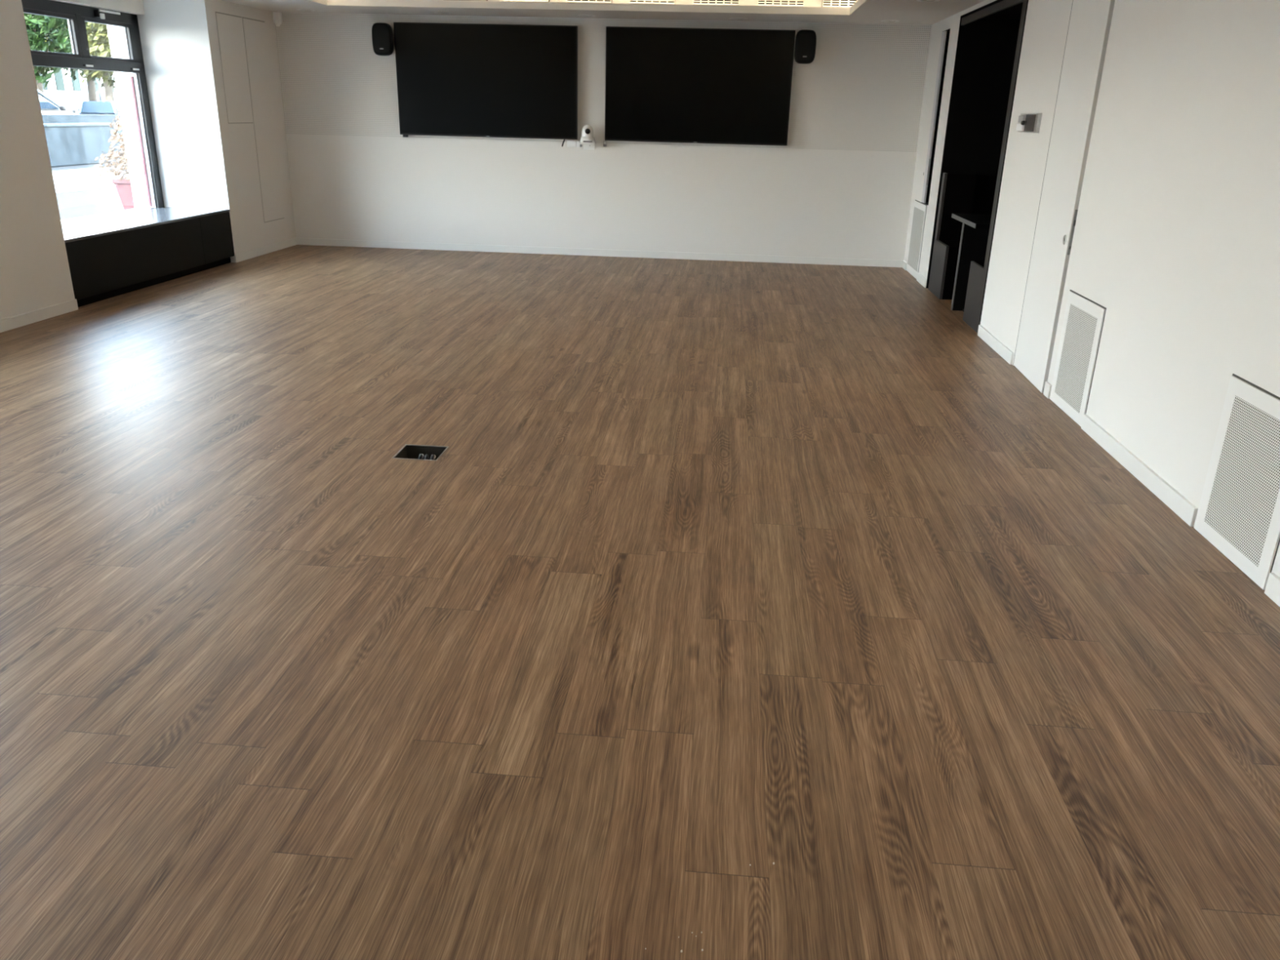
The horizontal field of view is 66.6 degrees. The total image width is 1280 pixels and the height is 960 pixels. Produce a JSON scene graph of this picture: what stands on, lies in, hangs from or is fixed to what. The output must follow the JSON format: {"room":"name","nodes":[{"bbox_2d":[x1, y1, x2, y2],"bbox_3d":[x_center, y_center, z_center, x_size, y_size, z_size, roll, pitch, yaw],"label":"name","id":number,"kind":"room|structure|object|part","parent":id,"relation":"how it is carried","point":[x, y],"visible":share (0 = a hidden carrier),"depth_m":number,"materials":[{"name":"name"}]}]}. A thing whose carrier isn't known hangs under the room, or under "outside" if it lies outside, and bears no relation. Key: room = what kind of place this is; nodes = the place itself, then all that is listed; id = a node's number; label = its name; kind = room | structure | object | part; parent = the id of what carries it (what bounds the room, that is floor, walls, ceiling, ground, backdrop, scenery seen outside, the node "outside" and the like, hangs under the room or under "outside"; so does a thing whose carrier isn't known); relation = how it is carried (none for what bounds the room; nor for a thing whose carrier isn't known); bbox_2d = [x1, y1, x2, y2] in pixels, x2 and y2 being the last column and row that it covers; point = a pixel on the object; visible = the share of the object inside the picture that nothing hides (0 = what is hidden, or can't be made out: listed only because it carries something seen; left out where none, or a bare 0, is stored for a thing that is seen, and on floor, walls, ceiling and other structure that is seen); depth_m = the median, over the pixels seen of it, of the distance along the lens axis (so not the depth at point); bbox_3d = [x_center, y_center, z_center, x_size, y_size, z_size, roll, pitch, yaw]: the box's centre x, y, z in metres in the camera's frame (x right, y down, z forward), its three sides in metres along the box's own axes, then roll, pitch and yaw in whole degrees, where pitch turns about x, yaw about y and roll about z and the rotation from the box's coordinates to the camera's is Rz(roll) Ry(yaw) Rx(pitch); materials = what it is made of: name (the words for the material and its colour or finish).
{"room":"empty conference room","nodes":[
{"label":"empty conference room","id":0,"kind":"room"},
{"bbox_2d":[111,177,134,209],"bbox_3d":[-6.870,-3.796,13.428,0.460,0.690,0.460,3,21,4],"label":"planter","id":1,"kind":"object","parent":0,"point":[124,188],"depth_m":13.19,"materials":[{"name":"pink plastic"}]},
{"bbox_2d":[0,0,295,319],"bbox_3d":[-5.660,-1.548,4.676,1.102,2.717,15.996,3,21,4],"label":"wall","id":2,"kind":"structure","parent":0,"point":[205,160],"depth_m":10.32,"materials":[{"name":"white paint"}]},
{"bbox_2d":[21,0,164,223],"bbox_3d":[-5.415,-3.448,9.211,0.145,1.975,2.865,3,21,4],"label":"window","id":3,"kind":"structure","parent":2,"relation":"in","point":[76,15],"depth_m":9.73,"materials":[{"name":"black metal"}]},
{"bbox_3d":[-5.436,-4.076,8.883,0.064,0.370,0.929,3,21,4],"label":"sash","id":4,"kind":"part","parent":3,"relation":"part of","materials":[{"name":"black metal"}]},
{"bbox_3d":[-5.349,-4.416,9.793,0.064,0.370,0.861,3,21,4],"label":"sash","id":5,"kind":"part","parent":3,"relation":"part of","materials":[{"name":"black metal"}]},
{"bbox_3d":[-5.262,-4.644,9.666,0.012,0.020,0.340,3,21,4],"label":"opener arm","id":6,"kind":"part","parent":3,"relation":"part of","materials":[{"name":"white plastic"}]},
{"bbox_2d":[53,0,144,14],"bbox_3d":[-5.348,-4.456,8.826,0.083,0.186,2.863,3,21,4],"label":"box","id":7,"kind":"object","parent":2,"relation":"attached to","point":[131,6],"visible":1,"depth_m":9.72,"materials":[{"name":"beige paint"}]},
{"bbox_2d":[129,75,152,206],"bbox_3d":[-5.450,-3.686,10.647,0.025,1.345,0.023,3,21,4],"label":"rail","id":8,"kind":"object","parent":2,"relation":"attached to","point":[134,94],"visible":1,"depth_m":10.63,"materials":[{"name":"red metal"}]},
{"bbox_2d":[0,237,297,333],"bbox_3d":[-5.262,-0.293,5.099,0.265,0.090,15.981,3,21,4],"label":"baseboard","id":9,"kind":"structure","parent":2,"relation":"attached to","point":[20,320],"depth_m":8.13,"materials":[{"name":"white"}]},
{"bbox_2d":[215,11,253,123],"bbox_3d":[-4.481,-4.541,10.783,0.006,1.115,0.594,3,21,4],"label":"access panel","id":10,"kind":"object","parent":2,"relation":"attached to","point":[229,27],"visible":1,"depth_m":10.76,"materials":[{"name":"grey paint"}]},
{"bbox_2d":[242,17,284,222],"bbox_3d":[-4.443,-4.223,11.528,0.006,2.235,0.559,3,21,4],"label":"access panel","id":11,"kind":"object","parent":2,"relation":"attached to","point":[255,33],"visible":1,"depth_m":11.50,"materials":[{"name":"grey paint"}]},
{"bbox_2d":[275,12,932,260],"bbox_3d":[-1.101,-4.165,11.942,8.811,2.717,0.200,3,21,4],"label":"wall","id":12,"kind":"structure","parent":0,"point":[841,184],"depth_m":11.90,"materials":[{"name":"white paint"}]},
{"bbox_2d":[272,11,282,26],"bbox_3d":[-4.318,-5.488,11.602,0.090,0.160,0.081,3,21,4],"label":"sensor","id":13,"kind":"object","parent":12,"relation":"attached to","point":[277,16],"visible":1,"depth_m":11.57,"materials":[{"name":"white plastic"}]},
{"bbox_2d":[371,22,393,55],"bbox_3d":[-3.025,-5.204,11.511,0.236,0.354,0.222,3,21,4],"label":"wall speaker","id":14,"kind":"object","parent":12,"relation":"attached to","point":[382,33],"visible":1,"depth_m":11.42,"materials":[{"name":"black plastic"}]},
{"bbox_2d":[393,22,577,139],"bbox_3d":[-1.825,-4.744,11.639,2.184,1.276,0.090,3,21,4],"label":"wall screen","id":15,"kind":"object","parent":12,"relation":"attached to","point":[479,80],"visible":1,"depth_m":11.59,"materials":[{"name":"black plastic"}]},
{"bbox_2d":[561,139,582,147],"bbox_3d":[-0.828,-4.084,11.816,0.248,0.090,0.044,3,21,4],"label":"cable box","id":16,"kind":"object","parent":12,"relation":"attached to","point":[570,143],"visible":0.9,"depth_m":11.81,"materials":[{"name":"white plastic"}]},
{"bbox_2d":[579,142,595,150],"bbox_3d":[-0.629,-4.014,11.726,0.170,0.079,0.225,3,21,4],"label":"shelf","id":17,"kind":"object","parent":12,"relation":"attached to","point":[585,146],"visible":0.98,"depth_m":11.82,"materials":[{"name":"white plastic"}]},
{"bbox_2d":[580,124,595,143],"bbox_3d":[-0.627,-4.142,11.659,0.176,0.207,0.176,3,21,4],"label":"camera","id":18,"kind":"object","parent":17,"relation":"on","point":[587,135],"visible":1,"depth_m":11.60,"materials":[{"name":"white plastic"}]},
{"bbox_3d":[-0.628,-4.045,11.714,0.170,0.013,0.225,3,21,4],"label":"plate","id":19,"kind":"part","parent":17,"relation":"part of","materials":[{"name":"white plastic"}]},
{"bbox_2d":[296,237,902,267],"bbox_3d":[-0.595,-2.867,12.264,7.709,0.085,0.015,3,21,4],"label":"baseboard","id":20,"kind":"structure","parent":12,"relation":"attached to","point":[316,242],"depth_m":12.25,"materials":[{"name":"white"}]},
{"bbox_2d":[604,26,795,145],"bbox_3d":[0.678,-4.620,11.447,2.178,1.246,0.090,3,21,4],"label":"wall screen","id":21,"kind":"object","parent":12,"relation":"attached to","point":[677,85],"visible":1,"depth_m":11.40,"materials":[{"name":"black plastic"}]},
{"bbox_2d":[794,29,816,63],"bbox_3d":[1.886,-4.949,11.137,0.236,0.354,0.222,3,21,4],"label":"wall speaker","id":22,"kind":"object","parent":12,"relation":"attached to","point":[806,39],"visible":1,"depth_m":11.04,"materials":[{"name":"black plastic"}]},
{"bbox_2d":[222,0,985,24],"bbox_3d":[-1.074,-2.745,3.897,10.220,0.300,16.196,3,21,4],"label":"ceiling","id":23,"kind":"structure","parent":0,"point":[863,11],"depth_m":10.51,"materials":[{"name":"white paint"}]},
{"bbox_2d":[433,11,451,13],"bbox_3d":[-2.255,-5.338,11.135,0.208,0.011,0.208,3,21,4],"label":"recessed light","id":24,"kind":"object","parent":23,"relation":"in","point":[437,12],"visible":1,"depth_m":11.11,"materials":[{"name":"white"}]},
{"bbox_2d":[462,0,487,0],"bbox_3d":[-1.794,-5.229,10.628,0.271,0.005,0.079,3,21,4],"label":"outlet","id":25,"kind":"object","parent":23,"relation":"attached to","point":[462,0],"visible":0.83,"depth_m":10.59,"materials":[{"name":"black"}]},
{"bbox_2d":[503,0,549,1],"bbox_3d":[-1.226,-5.203,10.584,0.493,0.015,0.079,3,21,4],"label":"outlet","id":26,"kind":"object","parent":23,"relation":"attached to","point":[504,0],"visible":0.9,"depth_m":10.55,"materials":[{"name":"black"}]},
{"bbox_2d":[577,14,595,16],"bbox_3d":[-0.599,-5.247,11.011,0.208,0.011,0.208,3,21,4],"label":"recessed light","id":27,"kind":"object","parent":23,"relation":"in","point":[578,15],"visible":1,"depth_m":10.98,"materials":[{"name":"white"}]},
{"bbox_2d":[566,0,612,3],"bbox_3d":[-0.542,-5.171,10.531,0.488,0.026,0.079,3,21,4],"label":"ceiling light","id":28,"kind":"object","parent":23,"relation":"attached to","point":[567,1],"visible":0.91,"depth_m":10.49,"materials":[{"name":"white plastic"}]},
{"bbox_2d":[629,0,675,4],"bbox_3d":[0.134,-5.139,10.478,0.484,0.037,0.079,3,21,4],"label":"air vent","id":29,"kind":"object","parent":23,"relation":"attached to","point":[642,2],"visible":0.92,"depth_m":10.44,"materials":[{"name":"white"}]},
{"bbox_2d":[693,0,739,5],"bbox_3d":[0.817,-5.107,10.425,0.487,0.048,0.079,3,21,4],"label":"air vent","id":30,"kind":"object","parent":23,"relation":"attached to","point":[732,2],"visible":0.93,"depth_m":10.39,"materials":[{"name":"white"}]},
{"bbox_2d":[728,17,747,19],"bbox_3d":[1.099,-5.153,10.884,0.208,0.011,0.208,3,21,4],"label":"recessed light","id":31,"kind":"object","parent":23,"relation":"in","point":[732,18],"visible":1,"depth_m":10.86,"materials":[{"name":"white"}]},
{"bbox_2d":[757,0,804,6],"bbox_3d":[1.498,-5.074,10.372,0.486,0.060,0.079,3,21,4],"label":"air vent","id":32,"kind":"object","parent":23,"relation":"attached to","point":[760,2],"visible":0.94,"depth_m":10.34,"materials":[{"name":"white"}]},
{"bbox_2d":[822,0,857,7],"bbox_3d":[2.109,-5.045,10.325,0.358,0.068,0.079,3,21,4],"label":"air vent","id":33,"kind":"object","parent":23,"relation":"attached to","point":[825,3],"visible":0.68,"depth_m":10.29,"materials":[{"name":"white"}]},
{"bbox_2d":[915,0,939,1],"bbox_3d":[2.595,-4.321,8.780,0.208,0.011,0.208,3,21,4],"label":"recessed light","id":34,"kind":"object","parent":23,"relation":"in","point":[916,0],"visible":1,"depth_m":8.79,"materials":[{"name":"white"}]},
{"bbox_2d":[0,244,1279,959],"bbox_3d":[-1.256,0.032,4.847,10.020,0.140,15.996,3,21,4],"label":"floor","id":35,"kind":"structure","parent":0,"point":[706,571],"depth_m":3.36,"materials":[{"name":"wood"}]},
{"bbox_2d":[61,207,234,306],"bbox_3d":[-5.070,-2.258,9.623,0.755,0.585,2.859,3,21,4],"label":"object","id":36,"kind":"object","parent":35,"relation":"on","point":[109,256],"visible":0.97,"depth_m":9.38,"materials":[{"name":"grey laminate"}]},
{"bbox_3d":[-4.739,-2.146,9.280,0.020,0.484,2.199,3,21,4],"label":"panel","id":37,"kind":"part","parent":36,"relation":"part of","materials":[{"name":"black laminate"}]},
{"bbox_3d":[-4.611,-2.646,10.616,0.020,0.484,0.654,3,21,4],"label":"panel","id":38,"kind":"part","parent":36,"relation":"part of","materials":[{"name":"black laminate"}]},
{"bbox_2d":[391,444,448,460],"bbox_3d":[-1.155,-0.083,5.148,0.236,0.137,0.228,3,21,4],"label":"box","id":39,"kind":"object","parent":35,"relation":"in","point":[409,451],"visible":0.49,"depth_m":5.23,"materials":[{"name":"grey metal"}]},
{"bbox_2d":[928,173,976,299],"bbox_3d":[3.362,-2.493,9.970,0.546,1.200,0.620,3,21,4],"label":"cabinet","id":40,"kind":"object","parent":35,"relation":"on","point":[957,192],"visible":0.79,"depth_m":10.04,"materials":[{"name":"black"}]},
{"bbox_3d":[3.095,-2.194,10.107,0.026,0.532,0.620,3,21,4],"label":"panel","id":41,"kind":"part","parent":40,"relation":"part of","materials":[{"name":"grey laminate"}]},
{"bbox_2d":[951,213,991,311],"bbox_3d":[3.252,-2.026,9.212,0.501,0.856,1.000,3,21,4],"label":"stand","id":42,"kind":"object","parent":35,"relation":"on","point":[975,227],"visible":0.44,"depth_m":9.15,"materials":[{"name":"black metal"}]},
{"bbox_2d":[962,0,1026,333],"bbox_3d":[3.231,-2.556,8.164,0.546,2.586,0.588,3,21,4],"label":"tall cabinet","id":43,"kind":"object","parent":35,"relation":"on","point":[978,270],"visible":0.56,"depth_m":8.25,"materials":[{"name":"black wood"}]},
{"bbox_3d":[2.946,-1.610,8.546,0.026,0.532,0.588,3,21,4],"label":"panel","id":44,"kind":"part","parent":43,"relation":"part of","materials":[{"name":"grey laminate"}]},
{"bbox_2d":[904,0,1279,577],"bbox_3d":[3.266,-1.058,4.007,1.409,2.717,15.996,3,21,4],"label":"wall","id":45,"kind":"structure","parent":0,"point":[1176,234],"depth_m":4.91,"materials":[{"name":"white paint"}]},
{"bbox_2d":[906,200,926,277],"bbox_3d":[3.192,-2.794,11.257,0.010,0.804,0.728,3,21,4],"label":"air vent","id":46,"kind":"object","parent":45,"relation":"in","point":[919,208],"visible":1,"depth_m":11.22,"materials":[{"name":"grey metal"}]},
{"bbox_2d":[921,28,950,204],"bbox_3d":[3.352,-3.923,10.609,0.298,1.773,0.487,3,21,4],"label":"window","id":47,"kind":"structure","parent":45,"relation":"in","point":[945,34],"depth_m":10.70,"materials":[{"name":"black metal"}]},
{"bbox_3d":[3.209,-3.426,10.835,0.014,0.280,0.002,3,21,4],"label":"lock plate","id":48,"kind":"part","parent":47,"relation":"part of","materials":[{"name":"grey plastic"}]},
{"bbox_2d":[925,0,1028,324],"bbox_3d":[3.582,-2.883,8.931,1.112,2.675,2.418,3,21,4],"label":"doorway","id":49,"kind":"structure","parent":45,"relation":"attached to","point":[988,34],"depth_m":9.84,"materials":[{"name":"black"}]},
{"bbox_2d":[1016,113,1042,133],"bbox_3d":[2.866,-2.643,7.206,0.038,0.135,0.540,3,21,4],"label":"control panel","id":50,"kind":"object","parent":45,"relation":"attached to","point":[1028,122],"visible":1,"depth_m":7.16,"materials":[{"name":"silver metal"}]},
{"bbox_2d":[1017,115,1024,122],"bbox_3d":[2.892,-2.737,7.389,0.012,0.050,0.112,3,21,4],"label":"switch","id":51,"kind":"object","parent":50,"relation":"attached to","point":[1020,117],"depth_m":7.38,"materials":[{"name":"grey plastic"}]},
{"bbox_2d":[1013,0,1115,392],"bbox_3d":[2.799,-1.987,6.438,0.050,2.705,0.806,4,21,6],"label":"door","id":52,"kind":"structure","parent":45,"relation":"in","point":[1090,20],"depth_m":6.40,"materials":[{"name":"white"}]},
{"bbox_3d":[2.730,-1.546,6.266,0.006,0.062,0.062,4,21,6],"label":"handle","id":53,"kind":"part","parent":52,"relation":"part of","materials":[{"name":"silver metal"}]},
{"bbox_3d":[2.745,-1.569,6.172,0.024,0.280,0.002,4,21,6],"label":"lock plate","id":54,"kind":"part","parent":52,"relation":"part of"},
{"bbox_2d":[1049,289,1106,426],"bbox_3d":[2.687,-0.760,6.004,0.010,0.719,0.638,3,21,4],"label":"air vent","id":55,"kind":"object","parent":45,"relation":"in","point":[1084,318],"visible":1,"depth_m":5.97,"materials":[{"name":"grey metal"}]},
{"bbox_2d":[902,260,1279,606],"bbox_3d":[2.523,0.134,4.516,0.016,0.090,15.980,3,21,4],"label":"baseboard","id":56,"kind":"structure","parent":45,"relation":"attached to","point":[1170,496],"depth_m":5.06,"materials":[{"name":"white"}]},
{"bbox_2d":[1193,373,1279,590],"bbox_3d":[2.495,-0.010,3.998,0.010,0.719,0.628,3,21,4],"label":"air vent","id":57,"kind":"object","parent":45,"relation":"in","point":[1238,513],"visible":1,"depth_m":4.00,"materials":[{"name":"grey metal"}]},
{"label":"outside","id":58,"kind":"structure","parent":0,"visible":0},
{"bbox_3d":[-36.670,-9.428,26.772,41.950,0.370,130.000,3,21,4],"label":"ground carpark","id":59,"kind":"structure","parent":58,"visible":0},
{"bbox_2d":[26,13,58,73],"bbox_3d":[-28.474,-20.122,44.482,4.524,7.580,4.775,3,21,4],"label":"tree","id":60,"kind":"object","parent":59,"relation":"on","point":[50,29],"visible":0.02,"depth_m":45.12,"materials":[{"name":"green plant"}]},
{"bbox_2d":[23,13,88,93],"bbox_3d":[-22.458,-16.012,35.785,4.109,6.327,4.908,3,21,4],"label":"tree","id":61,"kind":"object","parent":59,"relation":"on","point":[36,24],"visible":0.27,"depth_m":35.42,"materials":[{"name":"green plant"}]},
{"bbox_2d":[37,88,78,114],"bbox_3d":[-17.998,-10.504,28.219,2.000,1.554,4.159,3,21,4],"label":"parked car","id":62,"kind":"object","parent":59,"relation":"on","point":[48,106],"visible":0.13,"depth_m":28.39,"materials":[{"name":"grey paint"}]},
{"bbox_2d":[59,106,66,111],"bbox_3d":[-17.004,-10.950,28.698,0.140,0.140,0.120,3,21,4],"label":"mirror","id":63,"kind":"object","parent":62,"relation":"attached to","point":[62,108],"depth_m":28.65,"materials":[{"name":"black plastic"}]},
{"bbox_2d":[51,24,104,101],"bbox_3d":[-27.909,-21.777,48.800,4.448,7.658,4.554,3,21,4],"label":"tree","id":64,"kind":"object","parent":59,"relation":"on","point":[91,90],"visible":0.02,"depth_m":49.38,"materials":[{"name":"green plant"}]},
{"bbox_2d":[39,68,119,113],"bbox_3d":[-35.000,-25.578,57.015,10.000,8.600,63.000,3,21,4],"label":"house","id":65,"kind":"structure","parent":59,"relation":"on","point":[65,91],"depth_m":52.99,"materials":[{"name":"white tile"}]},
{"bbox_2d":[39,73,48,89],"bbox_3d":[-31.175,-21.003,50.751,0.050,1.250,0.640,3,21,4],"label":"shutter","id":66,"kind":"object","parent":65,"relation":"hanging from","point":[46,87],"depth_m":50.97,"materials":[{"name":"green"}]},
{"bbox_2d":[53,68,65,90],"bbox_3d":[-31.051,-21.492,52.057,0.050,1.250,0.640,3,21,4],"label":"shutter","id":67,"kind":"object","parent":65,"relation":"hanging from","point":[59,82],"depth_m":52.08,"materials":[{"name":"teal"}]},
{"bbox_2d":[70,70,81,91],"bbox_3d":[-30.926,-21.981,53.363,0.050,1.250,0.640,3,21,4],"label":"shutter","id":68,"kind":"object","parent":65,"relation":"hanging from","point":[76,85],"depth_m":53.42,"materials":[{"name":"teal"}]},
{"bbox_2d":[94,77,97,91],"bbox_3d":[-30.779,-22.558,54.902,0.050,1.250,0.640,3,21,4],"label":"shutter","id":69,"kind":"object","parent":65,"relation":"hanging from","point":[96,88],"depth_m":55.07,"materials":[{"name":"grey"}]},
{"bbox_2d":[53,22,116,104],"bbox_3d":[-24.259,-19.267,43.680,4.080,6.758,3.732,3,21,4],"label":"tree","id":70,"kind":"object","parent":59,"relation":"on","point":[97,47],"visible":0.21,"depth_m":43.00,"materials":[{"name":"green plant"}]},
{"bbox_2d":[71,100,118,114],"bbox_3d":[-20.916,-14.012,37.712,1.720,1.274,3.576,-8,23,-24],"label":"parked car","id":71,"kind":"object","parent":59,"relation":"on","point":[86,107],"visible":0.32,"depth_m":37.09,"materials":[{"name":"blue paint"}]},
{"bbox_2d":[96,78,102,101],"bbox_3d":[-29.489,-21.746,52.939,0.400,4.580,0.400,3,21,4],"label":"lamp post","id":72,"kind":"object","parent":59,"relation":"on","point":[97,82],"visible":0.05,"depth_m":53.10,"materials":[{"name":"grey"}]},
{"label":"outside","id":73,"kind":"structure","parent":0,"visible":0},
{"bbox_2d":[59,202,124,220],"bbox_3d":[-6.390,-7.602,24.565,3.979,0.020,130.000,3,21,4],"label":"pavement","id":74,"kind":"structure","parent":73,"point":[64,215],"depth_m":15.66,"materials":[{"name":"grey concrete"}]},
{"bbox_2d":[94,110,134,209],"bbox_3d":[-6.834,-4.164,13.136,0.767,1.586,1.010,3,21,4],"label":"potted shrub","id":75,"kind":"object","parent":74,"relation":"on","point":[123,185],"visible":0.43,"depth_m":12.99,"materials":[{"name":"brown plant"}]},
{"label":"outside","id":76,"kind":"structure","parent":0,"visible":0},
{"bbox_2d":[51,161,121,211],"bbox_3d":[-30.987,-8.858,26.442,53.380,0.180,130.000,3,21,4],"label":"street","id":77,"kind":"structure","parent":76,"point":[89,198],"depth_m":18.09,"materials":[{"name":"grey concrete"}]},
{"bbox_2d":[41,114,125,166],"bbox_3d":[-15.976,-7.842,22.710,0.640,1.260,105.000,3,21,4],"label":"wall","id":78,"kind":"structure","parent":77,"relation":"on","point":[71,139],"depth_m":26.67,"materials":[{"name":"concrete"}]},
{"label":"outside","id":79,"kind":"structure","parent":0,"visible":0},
{"bbox_2d":[52,164,129,194],"bbox_3d":[-12.404,-7.932,25.015,3.900,0.020,130.000,3,21,4],"label":"lane","id":80,"kind":"structure","parent":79,"point":[73,180],"depth_m":21.58,"materials":[{"name":"grey asphalt"}]}
]}

